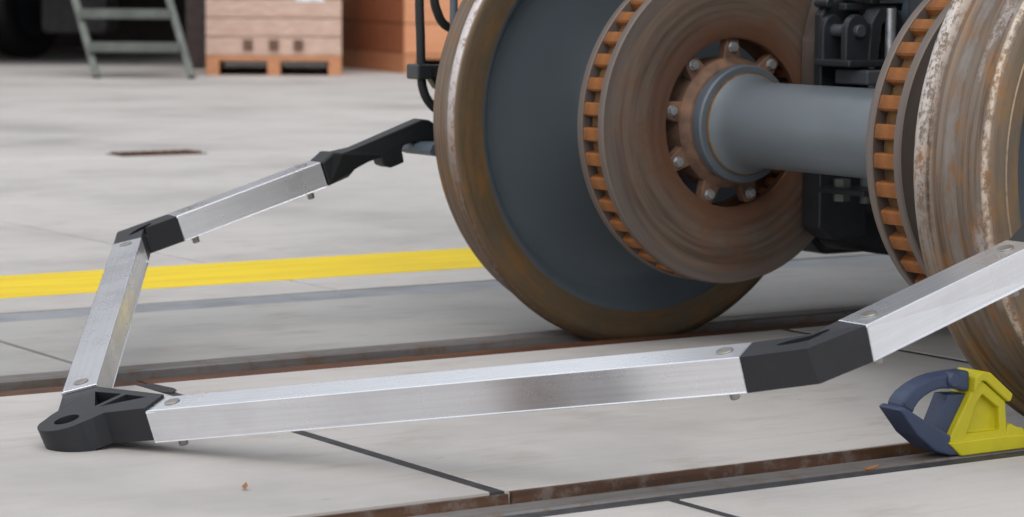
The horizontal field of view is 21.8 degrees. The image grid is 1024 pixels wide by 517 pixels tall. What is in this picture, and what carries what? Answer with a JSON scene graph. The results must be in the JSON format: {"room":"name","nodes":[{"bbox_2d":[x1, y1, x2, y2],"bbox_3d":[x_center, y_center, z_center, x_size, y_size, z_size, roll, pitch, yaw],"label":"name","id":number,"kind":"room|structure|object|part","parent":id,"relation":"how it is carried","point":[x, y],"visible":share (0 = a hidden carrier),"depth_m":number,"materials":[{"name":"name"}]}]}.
{"room":"train maintenance workshop","nodes":[
{"label":"train maintenance workshop","id":0,"kind":"room"},
{"bbox_2d":[51,0,185,47],"bbox_3d":[0.005,-3.805,27.402,18.000,3.300,0.300,0,6,0],"label":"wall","id":1,"kind":"structure","parent":0,"point":[128,30],"depth_m":27.41,"materials":[{"name":"black"}]},
{"bbox_2d":[0,47,1023,516],"bbox_3d":[-0.642,-1.090,17.938,28.000,0.121,37.000,-4,7,-33],"label":"floor","id":2,"kind":"structure","parent":0,"point":[65,201],"depth_m":5.65,"materials":[{"name":"concrete"}]},
{"bbox_2d":[0,0,117,57],"bbox_3d":[-5.121,-3.265,23.889,4.750,2.900,4.800,0,6,0],"label":"vehicle","id":3,"kind":"object","parent":2,"relation":"on","point":[28,28],"visible":0.99,"depth_m":23.53,"materials":[{"name":"black rubber"}]},
{"bbox_3d":[-3.873,-2.262,23.844,0.580,0.470,0.700,0,6,0],"label":"tank","id":4,"kind":"part","parent":3,"relation":"part of","materials":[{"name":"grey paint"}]},
{"bbox_2d":[72,0,195,78],"bbox_3d":[-2.901,-2.015,19.572,0.710,1.394,1.288,-4,7,-33],"label":"steps","id":5,"kind":"structure","parent":2,"relation":"on","point":[81,14],"depth_m":19.37,"materials":[{"name":"grey metal"}]},
{"bbox_3d":[-3.246,-2.017,19.571,0.100,1.395,0.909,-4,7,-36],"label":"rail","id":6,"kind":"part","parent":5,"relation":"part of","materials":[{"name":"grey metal"}]},
{"bbox_3d":[-2.556,-2.013,19.572,0.100,1.395,0.909,-4,7,-36],"label":"rail","id":7,"kind":"part","parent":5,"relation":"part of","materials":[{"name":"grey metal"}]},
{"bbox_2d":[106,149,207,156],"bbox_3d":[-1.492,-0.439,11.169,0.390,0.020,0.170,-4,7,-33],"label":"drain grate","id":8,"kind":"object","parent":2,"relation":"on","point":[185,151],"visible":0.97,"depth_m":11.12,"materials":[{"name":"brown metal"}]},
{"bbox_3d":[-1.492,-0.436,11.169,0.390,0.013,0.170,-4,7,-33],"label":"frame","id":9,"kind":"part","parent":8,"relation":"part of","materials":[{"name":"brown metal"}]},
{"bbox_2d":[186,0,206,68],"bbox_3d":[-2.496,-3.008,21.377,0.240,2.950,0.250,0,6,0],"label":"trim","id":10,"kind":"structure","parent":2,"relation":"on","point":[196,17],"depth_m":21.38,"materials":[{"name":"grey metal"}]},
{"bbox_2d":[0,248,483,298],"bbox_3d":[2.006,-0.134,8.495,22.000,0.003,0.430,-4,7,-33],"label":"painted line","id":11,"kind":"object","parent":2,"relation":"on","point":[75,282],"visible":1,"depth_m":6.73,"materials":[{"name":"yellow paint"}]},
{"bbox_2d":[206,0,341,75],"bbox_3d":[-1.849,-1.966,20.692,1.040,1.030,1.430,0,6,-5],"label":"crate","id":12,"kind":"object","parent":2,"relation":"on","point":[274,32],"visible":1,"depth_m":20.02,"materials":[{"name":"brown wood"}]},
{"bbox_2d":[341,0,461,72],"bbox_3d":[-0.544,-2.099,21.549,1.320,1.130,1.520,-2,7,-24],"label":"crate","id":13,"kind":"object","parent":2,"relation":"on","point":[378,35],"visible":0.36,"depth_m":20.99,"materials":[{"name":"orange cardboard"}]},
{"bbox_2d":[0,306,866,396],"bbox_3d":[1.967,0.088,6.746,18.000,0.075,0.228,-4,7,-33],"label":"rail","id":14,"kind":"object","parent":2,"relation":"on","point":[25,384],"visible":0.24,"depth_m":5.33,"materials":[{"name":"brown metal"}]},
{"bbox_2d":[433,0,1023,415],"bbox_3d":[0.663,-0.239,5.050,0.974,0.974,2.130,-4,7,-33],"label":"railway wheelset","id":15,"kind":"object","parent":14,"relation":"on","point":[623,169],"visible":0.95,"depth_m":5.30,"materials":[{"name":"metal"}]},
{"bbox_2d":[402,0,902,254],"bbox_3d":[4.269,-1.872,7.255,9.392,3.455,2.900,-4,7,-33],"label":"frame","id":16,"kind":"object","parent":15,"relation":"on","point":[871,242],"visible":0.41,"depth_m":5.67,"materials":[{"name":"black paint"}]},
{"bbox_3d":[-0.122,-0.404,5.717,0.166,0.027,0.030,-4,7,-33],"label":"clamp arm","id":17,"kind":"part","parent":16,"relation":"part of","materials":[{"name":"black paint"}]},
{"bbox_3d":[0.775,-0.191,6.074,0.498,0.315,0.330,-4,7,-33],"label":"casing","id":18,"kind":"part","parent":16,"relation":"part of","materials":[{"name":"black paint"}]},
{"bbox_2d":[801,0,922,238],"bbox_3d":[0.789,-0.399,5.383,0.330,0.735,0.324,-4,7,-33],"label":"brake caliper","id":19,"kind":"object","parent":15,"relation":"attached to","point":[842,39],"visible":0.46,"depth_m":5.37,"materials":[{"name":"black metal"}]},
{"bbox_3d":[0.767,-0.141,5.394,0.260,0.012,0.140,-4,7,-33],"label":"plate","id":20,"kind":"part","parent":19,"relation":"part of","materials":[{"name":"black paint"}]},
{"bbox_3d":[0.795,-0.368,5.369,0.280,0.030,0.123,-2,7,-24],"label":"lever arm","id":21,"kind":"part","parent":19,"relation":"part of","materials":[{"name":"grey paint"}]},
{"bbox_3d":[0.765,-0.392,5.428,0.197,0.108,0.020,-4,7,-33],"label":"lever arm","id":22,"kind":"part","parent":19,"relation":"part of","materials":[{"name":"black paint"}]},
{"bbox_2d":[37,118,1023,451],"bbox_3d":[-0.169,0.042,4.540,1.369,0.453,2.194,-4,7,-33],"label":"frame","id":23,"kind":"object","parent":2,"relation":"on","point":[91,415],"visible":0.98,"depth_m":3.98,"materials":[{"name":"metal"}]},
{"bbox_3d":[-0.290,-0.229,5.665,0.293,0.134,0.062,-4,7,-33],"label":"hook arm","id":24,"kind":"part","parent":23,"relation":"part of","materials":[{"name":"black plastic"}]},
{"bbox_3d":[0.862,-0.049,3.938,0.293,0.134,0.062,-4,7,-33],"label":"hook arm","id":25,"kind":"part","parent":23,"relation":"part of","materials":[{"name":"black plastic"}]},
{"bbox_2d":[315,443,1023,516],"bbox_3d":[2.726,0.214,5.599,18.000,0.075,0.144,-4,7,-33],"label":"rail","id":26,"kind":"object","parent":2,"relation":"on","point":[523,501],"visible":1,"depth_m":3.98,"materials":[{"name":"metal"}]},
{"bbox_2d":[863,463,879,470],"bbox_3d":[0.548,0.318,4.051,0.025,0.012,0.013,-4,7,-33],"label":"dry leaf","id":27,"kind":"object","parent":26,"relation":"on","point":[873,467],"visible":1,"depth_m":4.05,"materials":[{"name":"orange plant"}]},
{"bbox_2d":[879,367,1023,455],"bbox_3d":[0.770,0.238,4.255,0.437,0.134,0.057,-4,7,-33],"label":"chock","id":28,"kind":"object","parent":26,"relation":"on","point":[969,418],"visible":1,"depth_m":4.19,"materials":[{"name":"yellow paint"}]},
{"bbox_3d":[0.639,0.269,4.173,0.124,0.086,0.053,-4,7,-33],"label":"toe blade","id":29,"kind":"part","parent":28,"relation":"part of","materials":[{"name":"blue paint"}]},
{"bbox_3d":[0.654,0.208,4.175,0.142,0.058,0.035,-4,7,-33],"label":"handle","id":30,"kind":"part","parent":28,"relation":"part of","materials":[{"name":"blue paint"}]},
{"bbox_3d":[0.682,0.246,4.204,0.066,0.067,0.033,-4,7,-33],"label":"handle plate","id":31,"kind":"part","parent":28,"relation":"part of","materials":[{"name":"blue paint"}]}
]}

